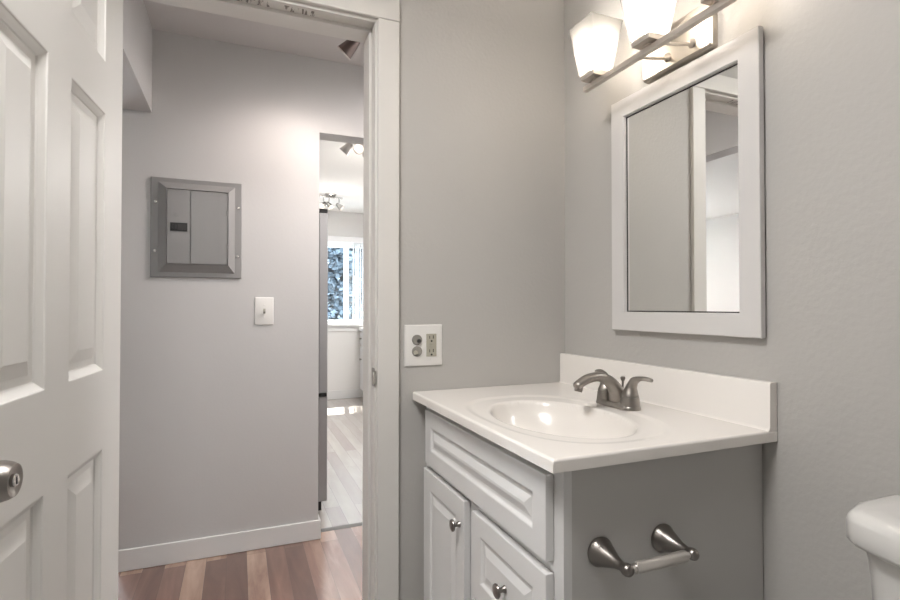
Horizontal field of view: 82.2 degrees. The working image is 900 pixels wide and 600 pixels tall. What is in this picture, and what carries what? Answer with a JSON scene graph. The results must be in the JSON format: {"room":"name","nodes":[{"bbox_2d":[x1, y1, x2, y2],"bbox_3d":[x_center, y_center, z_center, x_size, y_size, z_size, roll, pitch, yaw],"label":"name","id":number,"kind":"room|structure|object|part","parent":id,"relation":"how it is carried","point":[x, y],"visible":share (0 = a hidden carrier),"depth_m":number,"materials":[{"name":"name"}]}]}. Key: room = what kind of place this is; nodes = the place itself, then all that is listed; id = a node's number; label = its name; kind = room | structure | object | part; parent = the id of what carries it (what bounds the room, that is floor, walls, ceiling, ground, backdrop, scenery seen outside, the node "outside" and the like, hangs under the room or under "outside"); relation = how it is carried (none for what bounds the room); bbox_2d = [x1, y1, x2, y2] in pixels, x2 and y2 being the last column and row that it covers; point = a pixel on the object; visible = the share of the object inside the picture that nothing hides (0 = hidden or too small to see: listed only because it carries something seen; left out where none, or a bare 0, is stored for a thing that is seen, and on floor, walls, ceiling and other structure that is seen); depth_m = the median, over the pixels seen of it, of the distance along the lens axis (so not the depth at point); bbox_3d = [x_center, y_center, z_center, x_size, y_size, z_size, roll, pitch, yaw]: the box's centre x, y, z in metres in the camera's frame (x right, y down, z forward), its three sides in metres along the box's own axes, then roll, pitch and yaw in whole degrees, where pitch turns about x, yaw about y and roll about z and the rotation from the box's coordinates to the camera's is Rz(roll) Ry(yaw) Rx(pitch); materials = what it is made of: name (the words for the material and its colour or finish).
{"room":"bathroom","nodes":[
{"label":"bathroom","id":0,"kind":"room"},
{"bbox_2d":[122,0,151,111],"bbox_3d":[-1.216,-1.045,1.856,0.118,0.380,0.990,0,-1,-22],"label":"wall","id":1,"kind":"structure","parent":0,"point":[137,28],"depth_m":2.06,"materials":[{"name":"paint"}]},
{"bbox_2d":[118,397,362,599],"bbox_3d":[-2.479,1.236,3.393,6.200,0.060,4.970,0,-1,-22],"label":"floor","id":2,"kind":"structure","parent":0,"point":[330,567],"depth_m":2.32,"materials":[{"name":"laminate"}]},
{"bbox_2d":[318,209,327,510],"bbox_3d":[-1.193,0.343,3.200,0.724,1.722,0.846,0,-1,-22],"label":"refrigerator","id":3,"kind":"object","parent":2,"relation":"on","point":[323,213],"visible":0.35,"depth_m":2.94,"materials":[{"name":"grey metal"}]},
{"bbox_3d":[-0.882,0.853,3.323,0.050,0.595,0.840,0,-1,-22],"label":"fridge door","id":4,"kind":"part","parent":3,"relation":"part of","materials":[{"name":"silver metal"}]},
{"bbox_3d":[-0.882,0.021,3.335,0.050,1.032,0.840,0,-1,-22],"label":"fridge door","id":5,"kind":"part","parent":3,"relation":"part of","materials":[{"name":"silver metal"}]},
{"bbox_2d":[321,522,362,531],"bbox_3d":[-0.261,1.195,2.844,0.912,0.008,0.040,0,-1,-22],"label":"trim","id":6,"kind":"structure","parent":2,"relation":"on","point":[359,523],"depth_m":2.71,"materials":[{"name":"grey"}]},
{"bbox_2d":[359,331,362,390],"bbox_3d":[-0.747,0.818,6.428,0.676,0.860,0.640,0,-1,-22],"label":"base cabinet","id":7,"kind":"object","parent":2,"relation":"on","point":[361,332],"visible":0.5,"depth_m":6.53,"materials":[{"name":"white paint"}]},
{"bbox_3d":[-1.025,0.486,6.318,0.018,0.160,0.610,0,-1,-22],"label":"drawer","id":8,"kind":"part","parent":7,"relation":"part of","materials":[{"name":"white paint"}]},
{"bbox_3d":[-1.025,0.856,6.313,0.018,0.540,0.610,0,-1,-22],"label":"door","id":9,"kind":"part","parent":7,"relation":"part of","materials":[{"name":"white paint"}]},
{"bbox_2d":[118,29,363,549],"bbox_3d":[-0.506,-0.013,2.730,2.105,2.420,0.115,0,-1,-22],"label":"wall","id":10,"kind":"structure","parent":0,"point":[219,409],"depth_m":2.45,"materials":[{"name":"paint"}]},
{"bbox_2d":[150,176,241,278],"bbox_3d":[-1.166,-0.330,2.379,0.381,0.452,0.042,0,-1,-22],"label":"breaker panel","id":11,"kind":"object","parent":10,"relation":"attached to","point":[196,225],"visible":1,"depth_m":2.37,"materials":[{"name":"grey metal"}]},
{"bbox_3d":[-1.115,-0.333,2.389,0.152,0.334,0.008,0,-1,-22],"label":"door","id":12,"kind":"part","parent":11,"relation":"part of","materials":[{"name":"grey metal"}]},
{"bbox_2d":[118,519,320,571],"bbox_3d":[-1.052,1.146,2.421,0.873,0.095,0.013,0,-1,-22],"label":"baseboard","id":13,"kind":"structure","parent":10,"relation":"attached to","point":[129,559],"depth_m":2.40,"materials":[{"name":"white paint"}]},
{"bbox_2d":[255,297,273,324],"bbox_3d":[-0.898,0.053,2.495,0.085,0.133,0.020,0,-1,-22],"label":"light switch","id":14,"kind":"object","parent":10,"relation":"attached to","point":[264,306],"visible":1,"depth_m":2.50,"materials":[{"name":"white plastic"}]},
{"bbox_2d":[144,0,363,66],"bbox_3d":[-0.258,-1.260,2.214,2.050,0.060,1.160,0,-1,-22],"label":"ceiling","id":15,"kind":"structure","parent":0,"point":[163,17],"depth_m":2.37,"materials":[{"name":"grey paint"}]},
{"bbox_2d":[337,40,359,59],"bbox_3d":[-0.117,-1.137,2.397,0.808,0.180,0.093,0,-1,-22],"label":"track spotlight","id":16,"kind":"object","parent":15,"relation":"attached to","point":[348,48],"visible":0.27,"depth_m":2.24,"materials":[{"name":"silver metal"}]},
{"bbox_2d":[319,140,362,212],"bbox_3d":[-0.856,-1.201,4.740,2.400,0.110,3.970,0,-1,-22],"label":"ceiling","id":17,"kind":"structure","parent":0,"point":[341,174],"depth_m":4.78,"materials":[{"name":"white paint"}]},
{"bbox_2d":[319,193,343,210],"bbox_3d":[-1.266,-1.047,5.517,0.277,0.176,0.127,0,-1,-22],"label":"track light","id":18,"kind":"object","parent":17,"relation":"attached to","point":[323,204],"visible":0.98,"depth_m":5.49,"materials":[{"name":"silver metal"}]},
{"bbox_2d":[340,143,363,155],"bbox_3d":[-0.545,-1.073,3.585,0.501,0.176,0.120,0,-1,-22],"label":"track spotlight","id":19,"kind":"object","parent":17,"relation":"attached to","point":[358,149],"visible":0.38,"depth_m":3.51,"materials":[{"name":"metal"}]},
{"bbox_2d":[327,211,362,396],"bbox_3d":[-1.644,0.039,6.513,2.500,2.420,0.140,0,-1,-22],"label":"wall","id":20,"kind":"structure","parent":0,"point":[343,352],"depth_m":6.56,"materials":[{"name":"white paint"}]},
{"bbox_2d":[327,389,358,399],"bbox_3d":[-1.948,1.191,6.290,1.700,0.110,0.014,0,-1,-22],"label":"baseboard","id":21,"kind":"structure","parent":20,"relation":"attached to","point":[352,393],"depth_m":6.52,"materials":[{"name":"white paint"}]},
{"bbox_2d":[328,235,362,331],"bbox_3d":[-1.361,-0.205,6.590,0.800,1.210,0.160,0,-1,-22],"label":"window","id":22,"kind":"structure","parent":20,"relation":"in","point":[333,326],"depth_m":6.62,"materials":[{"name":"white paint"}]},
{"bbox_2d":[328,236,362,323],"bbox_3d":[-1.306,-0.249,6.496,0.750,1.095,0.083,0,-1,-22],"label":"vertical blind","id":23,"kind":"object","parent":22,"relation":"attached to","point":[338,239],"visible":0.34,"depth_m":6.54,"materials":[{"name":"white plastic"}]},
{"bbox_2d":[399,0,564,599],"bbox_3d":[-1.804,-0.036,1.001,5.820,2.420,0.120,0,-1,-22],"label":"wall","id":24,"kind":"structure","parent":0,"point":[482,129],"depth_m":1.72,"materials":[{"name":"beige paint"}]},
{"bbox_2d":[0,0,122,599],"bbox_3d":[-0.775,0.146,0.957,0.170,2.030,0.768,0,-1,-22],"label":"door","id":25,"kind":"structure","parent":24,"relation":"in","point":[61,61],"depth_m":0.97,"materials":[{"name":"paint"}]},
{"bbox_3d":[-0.595,0.237,0.672,0.050,0.054,0.054,0,-1,-22],"label":"knob","id":26,"kind":"part","parent":25,"relation":"part of","materials":[{"name":"silver metal"}]},
{"bbox_2d":[147,0,374,42],"bbox_3d":[-0.587,-0.862,1.511,0.721,0.029,0.120,0,-1,-22],"label":"trim","id":27,"kind":"structure","parent":24,"relation":"attached to","point":[282,13],"depth_m":1.54,"materials":[{"name":"paint"}]},
{"bbox_2d":[290,0,398,21],"bbox_3d":[-0.561,-0.903,1.449,0.869,0.070,0.016,0,-1,-22],"label":"trim","id":28,"kind":"structure","parent":24,"relation":"attached to","point":[384,9],"depth_m":1.57,"materials":[{"name":"white paint"}]},
{"bbox_2d":[362,19,377,599],"bbox_3d":[-0.248,0.154,1.632,0.027,2.057,0.128,0,-1,-22],"label":"trim","id":29,"kind":"structure","parent":24,"relation":"attached to","point":[370,44],"depth_m":1.61,"materials":[{"name":"white paint"}]},
{"bbox_2d":[376,18,398,599],"bbox_3d":[-0.191,0.158,1.586,0.068,2.047,0.016,0,-1,-22],"label":"trim","id":30,"kind":"structure","parent":24,"relation":"attached to","point":[387,428],"depth_m":1.58,"materials":[{"name":"white paint"}]},
{"bbox_2d":[404,324,441,366],"bbox_3d":[-0.082,0.143,1.631,0.126,0.130,0.018,0,-1,-22],"label":"wall outlet","id":31,"kind":"object","parent":24,"relation":"attached to","point":[422,343],"visible":1,"depth_m":1.63,"materials":[{"name":"white plastic"}]},
{"bbox_2d":[412,335,421,356],"bbox_3d":[-0.102,0.144,1.620,0.033,0.069,0.014,0,-1,-22],"label":"receptacle","id":32,"kind":"object","parent":31,"relation":"attached to","point":[416,339],"depth_m":1.62,"materials":[{"name":"beige plastic"}]},
{"bbox_2d":[426,334,435,356],"bbox_3d":[-0.059,0.143,1.642,0.034,0.072,0.004,0,-1,-22],"label":"receptacle","id":33,"kind":"object","parent":31,"relation":"attached to","point":[430,338],"depth_m":1.64,"materials":[{"name":"beige plastic"}]},
{"bbox_2d":[564,0,899,599],"bbox_3d":[1.017,-0.043,0.499,0.100,2.420,2.950,0,-1,-22],"label":"wall","id":34,"kind":"structure","parent":0,"point":[830,347],"depth_m":1.05,"materials":[{"name":"beige paint"}]},
{"bbox_2d":[569,0,736,92],"bbox_3d":[0.534,-0.707,1.311,0.182,0.179,0.532,0,-1,-22],"label":"vanity light","id":35,"kind":"object","parent":34,"relation":"attached to","point":[664,46],"visible":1,"depth_m":1.32,"materials":[{"name":"white glass"}]},
{"bbox_3d":[0.421,-0.723,1.493,0.110,0.142,0.110,0,-1,-22],"label":"lamp shade","id":36,"kind":"part","parent":35,"relation":"part of","materials":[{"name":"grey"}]},
{"bbox_3d":[0.501,-0.725,1.297,0.110,0.142,0.110,0,-1,-22],"label":"lamp shade","id":37,"kind":"part","parent":35,"relation":"part of","materials":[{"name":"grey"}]},
{"bbox_3d":[0.537,-0.637,1.358,0.100,0.026,0.008,0,-1,-22],"label":"arm","id":38,"kind":"part","parent":35,"relation":"part of","materials":[{"name":"silver metal"}]},
{"bbox_3d":[0.567,-0.638,1.284,0.100,0.026,0.008,0,-1,-22],"label":"arm","id":39,"kind":"part","parent":35,"relation":"part of","materials":[{"name":"silver metal"}]},
{"bbox_3d":[0.599,-0.675,1.363,0.023,0.117,0.232,0,-1,-22],"label":"plate","id":40,"kind":"part","parent":35,"relation":"part of","materials":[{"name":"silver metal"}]},
{"bbox_2d":[559,353,776,431],"bbox_3d":[0.545,0.235,1.471,0.028,0.104,0.782,0,-1,-22],"label":"backsplash","id":41,"kind":"structure","parent":34,"relation":"attached to","point":[748,402],"depth_m":1.29,"materials":[{"name":"stone"}]},
{"bbox_2d":[611,26,765,338],"bbox_3d":[0.597,-0.258,1.364,0.018,0.691,0.488,0,-1,-22],"label":"wall mirror","id":42,"kind":"object","parent":34,"relation":"attached to","point":[687,147],"visible":1,"depth_m":1.31,"materials":[{"name":"white paint"}]},
{"bbox_2d":[627,65,739,312],"bbox_3d":[0.602,-0.258,1.366,0.005,0.585,0.382,0,-1,-22],"label":"mirror glass","id":43,"kind":"object","parent":42,"relation":"attached to","point":[683,140],"depth_m":1.33,"materials":[{"name":"silver metal"}]},
{"bbox_3d":[0.071,1.193,0.180,1.880,0.060,2.910,0,-1,-22],"label":"floor","id":44,"kind":"structure","parent":0,"visible":0},
{"bbox_2d":[424,407,762,599],"bbox_3d":[0.287,0.745,1.376,0.568,0.868,0.746,0,-1,-22],"label":"vanity cabinet","id":45,"kind":"object","parent":44,"relation":"on","point":[499,525],"visible":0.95,"depth_m":1.08,"materials":[{"name":"white paint"}]},
{"bbox_3d":[-0.015,0.790,1.456,0.019,0.549,0.309,0,-1,-22],"label":"cabinet door","id":46,"kind":"part","parent":45,"relation":"part of","materials":[{"name":"white paint"}]},
{"bbox_3d":[0.013,0.581,1.333,0.026,0.031,0.031,0,-1,-22],"label":"knob","id":47,"kind":"part","parent":45,"relation":"part of","materials":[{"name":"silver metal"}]},
{"bbox_3d":[0.060,0.413,1.280,0.019,0.164,0.673,0,-1,-22],"label":"false drawer","id":48,"kind":"part","parent":45,"relation":"part of","materials":[{"name":"white paint"}]},
{"bbox_3d":[0.075,0.699,1.289,0.018,0.778,0.746,0,-1,-22],"label":"frame","id":49,"kind":"part","parent":45,"relation":"part of","materials":[{"name":"white paint"}]},
{"bbox_3d":[0.106,0.622,1.105,0.026,0.031,0.031,0,-1,-22],"label":"knob","id":50,"kind":"part","parent":45,"relation":"part of","materials":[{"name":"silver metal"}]},
{"bbox_3d":[0.125,0.618,1.118,0.019,0.205,0.330,0,-1,-22],"label":"drawer","id":51,"kind":"part","parent":45,"relation":"part of","materials":[{"name":"white paint"}]},
{"bbox_2d":[413,353,776,473],"bbox_3d":[0.295,0.301,1.367,0.570,0.239,0.782,0,-1,-22],"label":"sink","id":52,"kind":"object","parent":45,"relation":"in","point":[555,427],"visible":0.88,"depth_m":1.25,"materials":[{"name":"ceramic"}]},
{"bbox_2d":[573,369,652,410],"bbox_3d":[0.399,0.237,1.367,0.167,0.094,0.220,0,-1,-22],"label":"faucet","id":53,"kind":"object","parent":52,"relation":"on","point":[610,392],"visible":1,"depth_m":1.34,"materials":[{"name":"silver metal"}]},
{"bbox_3d":[0.399,0.236,1.367,0.167,0.092,0.066,0,-1,-22],"label":"spout","id":54,"kind":"part","parent":53,"relation":"part of","materials":[{"name":"silver metal"}]},
{"bbox_3d":[0.426,0.225,1.452,0.045,0.057,0.084,0,-1,-22],"label":"lever","id":55,"kind":"part","parent":53,"relation":"part of","materials":[{"name":"silver metal"}]},
{"bbox_3d":[0.433,0.266,1.432,0.051,0.026,0.051,0,-1,-22],"label":"handle","id":56,"kind":"part","parent":53,"relation":"part of","materials":[{"name":"silver metal"}]},
{"bbox_3d":[0.451,0.278,1.387,0.053,0.014,0.149,0,-1,-22],"label":"plate","id":57,"kind":"part","parent":53,"relation":"part of","materials":[{"name":"silver metal"}]},
{"bbox_3d":[0.469,0.240,1.400,0.013,0.067,0.014,0,-1,-22],"label":"lift rod","id":58,"kind":"part","parent":53,"relation":"part of","materials":[{"name":"silver metal"}]},
{"bbox_3d":[0.469,0.265,1.343,0.051,0.026,0.051,0,-1,-22],"label":"handle","id":59,"kind":"part","parent":53,"relation":"part of","materials":[{"name":"silver metal"}]},
{"bbox_3d":[0.477,0.223,1.325,0.045,0.057,0.084,0,-1,-22],"label":"lever","id":60,"kind":"part","parent":53,"relation":"part of","materials":[{"name":"silver metal"}]},
{"bbox_2d":[587,524,699,577],"bbox_3d":[0.369,0.473,0.962,0.209,0.056,0.088,0,-1,-22],"label":"toilet paper holder","id":61,"kind":"object","parent":45,"relation":"attached to","point":[601,552],"visible":1,"depth_m":0.95,"materials":[{"name":"grey metal"}]},
{"bbox_3d":[0.298,0.473,0.933,0.056,0.056,0.088,0,-1,-22],"label":"post","id":62,"kind":"part","parent":61,"relation":"part of","materials":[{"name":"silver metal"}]},
{"bbox_3d":[0.439,0.473,0.991,0.056,0.056,0.088,0,-1,-22],"label":"post","id":63,"kind":"part","parent":61,"relation":"part of","materials":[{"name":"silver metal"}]},
{"bbox_3d":[0.455,0.740,1.050,0.505,0.868,0.016,0,-1,-22],"label":"panel","id":64,"kind":"part","parent":45,"relation":"part of","materials":[{"name":"grey wood"}]},
{"bbox_2d":[846,495,899,599],"bbox_3d":[0.546,0.747,0.546,0.703,0.842,0.470,0,-1,-22],"label":"toilet","id":65,"kind":"object","parent":44,"relation":"on","point":[873,526],"visible":1,"depth_m":0.78,"materials":[{"name":"white ceramic"}]},
{"bbox_3d":[0.774,0.355,0.645,0.210,0.056,0.470,0,-1,-22],"label":"tank lid","id":66,"kind":"part","parent":65,"relation":"part of","materials":[{"name":"white ceramic"}]},
{"bbox_3d":[0.781,0.576,0.644,0.179,0.386,0.434,0,-1,-22],"label":"tank","id":67,"kind":"part","parent":65,"relation":"part of","materials":[{"name":"white ceramic"}]},
{"label":"outside","id":68,"kind":"structure","parent":0,"visible":0},
{"bbox_3d":[-6.053,1.847,17.371,26.000,0.100,23.220,0,-1,-22],"label":"ground","id":69,"kind":"structure","parent":68,"visible":0},
{"bbox_2d":[328,247,361,319],"bbox_3d":[-2.132,-1.563,10.971,5.580,6.656,5.688,0,-1,1],"label":"spruce tree","id":70,"kind":"object","parent":69,"relation":"on","point":[335,255],"visible":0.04,"depth_m":9.58,"materials":[{"name":"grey plant"}]}
]}

